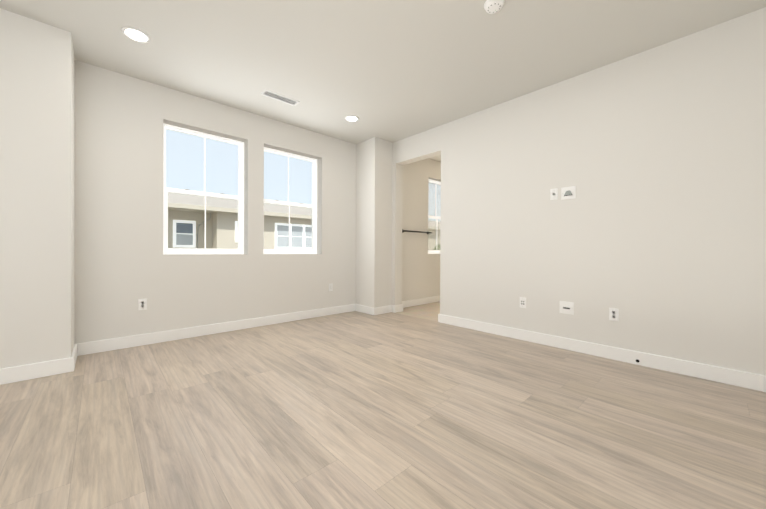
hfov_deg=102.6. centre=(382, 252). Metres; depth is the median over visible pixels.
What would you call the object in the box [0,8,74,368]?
wall
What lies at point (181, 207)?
neighbor house
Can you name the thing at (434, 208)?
bathroom window
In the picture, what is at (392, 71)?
ceiling
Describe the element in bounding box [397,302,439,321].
floor
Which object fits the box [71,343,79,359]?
baseboard
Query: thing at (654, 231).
wall
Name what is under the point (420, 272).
wall
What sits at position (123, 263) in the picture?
wall
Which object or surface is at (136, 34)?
recessed light
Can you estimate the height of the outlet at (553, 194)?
0.115 m
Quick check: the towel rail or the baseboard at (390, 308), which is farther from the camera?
the towel rail
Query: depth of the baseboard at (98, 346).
3.48 m
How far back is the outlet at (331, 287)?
4.69 m
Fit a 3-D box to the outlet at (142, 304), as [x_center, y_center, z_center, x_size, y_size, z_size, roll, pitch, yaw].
[-2.465,0.535,3.146,0.070,0.115,0.009,0,0,-43]
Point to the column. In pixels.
(374, 162)
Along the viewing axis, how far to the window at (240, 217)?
3.68 m
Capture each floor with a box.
[0,311,765,508]
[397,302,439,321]
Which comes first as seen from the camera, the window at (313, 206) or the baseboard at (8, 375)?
the baseboard at (8, 375)
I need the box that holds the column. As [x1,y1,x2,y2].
[356,137,392,307]
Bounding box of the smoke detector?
[484,0,504,13]
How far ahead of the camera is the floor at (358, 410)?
1.70 m
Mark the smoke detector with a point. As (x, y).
(492, 6)
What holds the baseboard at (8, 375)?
attached to the wall at (37, 191)
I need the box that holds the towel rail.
[402,229,431,233]
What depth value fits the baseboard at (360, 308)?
4.78 m
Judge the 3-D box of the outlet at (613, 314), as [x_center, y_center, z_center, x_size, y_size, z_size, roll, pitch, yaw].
[2.107,0.569,2.800,0.009,0.115,0.070,0,0,-43]
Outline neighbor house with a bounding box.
[168,192,311,248]
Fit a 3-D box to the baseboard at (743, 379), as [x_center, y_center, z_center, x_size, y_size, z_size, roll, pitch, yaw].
[2.128,0.922,2.770,0.027,0.115,4.009,0,0,-43]
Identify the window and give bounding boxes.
[163,124,243,253]
[264,147,316,253]
[428,179,440,253]
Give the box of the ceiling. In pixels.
[0,0,765,161]
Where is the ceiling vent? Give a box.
[261,89,299,105]
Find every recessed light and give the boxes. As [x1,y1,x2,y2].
[121,26,150,42]
[345,115,358,121]
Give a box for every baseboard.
[0,352,75,384]
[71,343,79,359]
[80,304,355,355]
[356,304,375,314]
[376,305,395,314]
[396,296,439,311]
[438,314,765,391]
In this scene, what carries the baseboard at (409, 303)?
attached to the wall at (420, 272)
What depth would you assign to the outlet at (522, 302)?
3.40 m
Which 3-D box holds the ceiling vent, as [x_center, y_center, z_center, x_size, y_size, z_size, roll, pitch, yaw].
[-1.161,-1.751,3.486,0.400,0.008,0.135,0,0,-43]
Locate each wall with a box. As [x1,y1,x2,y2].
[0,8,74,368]
[74,60,355,343]
[392,7,765,375]
[402,159,440,300]
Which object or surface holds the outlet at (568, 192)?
attached to the wall at (654, 231)
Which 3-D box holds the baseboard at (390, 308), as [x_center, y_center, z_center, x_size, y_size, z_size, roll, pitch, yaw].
[0.009,0.903,4.797,0.375,0.115,0.024,0,0,-43]
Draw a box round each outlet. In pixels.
[138,298,146,309]
[329,283,332,290]
[520,297,525,307]
[550,188,557,199]
[560,301,573,314]
[561,186,575,199]
[609,308,618,320]
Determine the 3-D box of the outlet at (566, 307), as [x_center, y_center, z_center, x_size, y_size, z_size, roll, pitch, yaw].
[1.843,0.558,3.080,0.016,0.122,0.128,0,0,-43]
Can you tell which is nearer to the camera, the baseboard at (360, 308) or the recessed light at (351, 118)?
the recessed light at (351, 118)

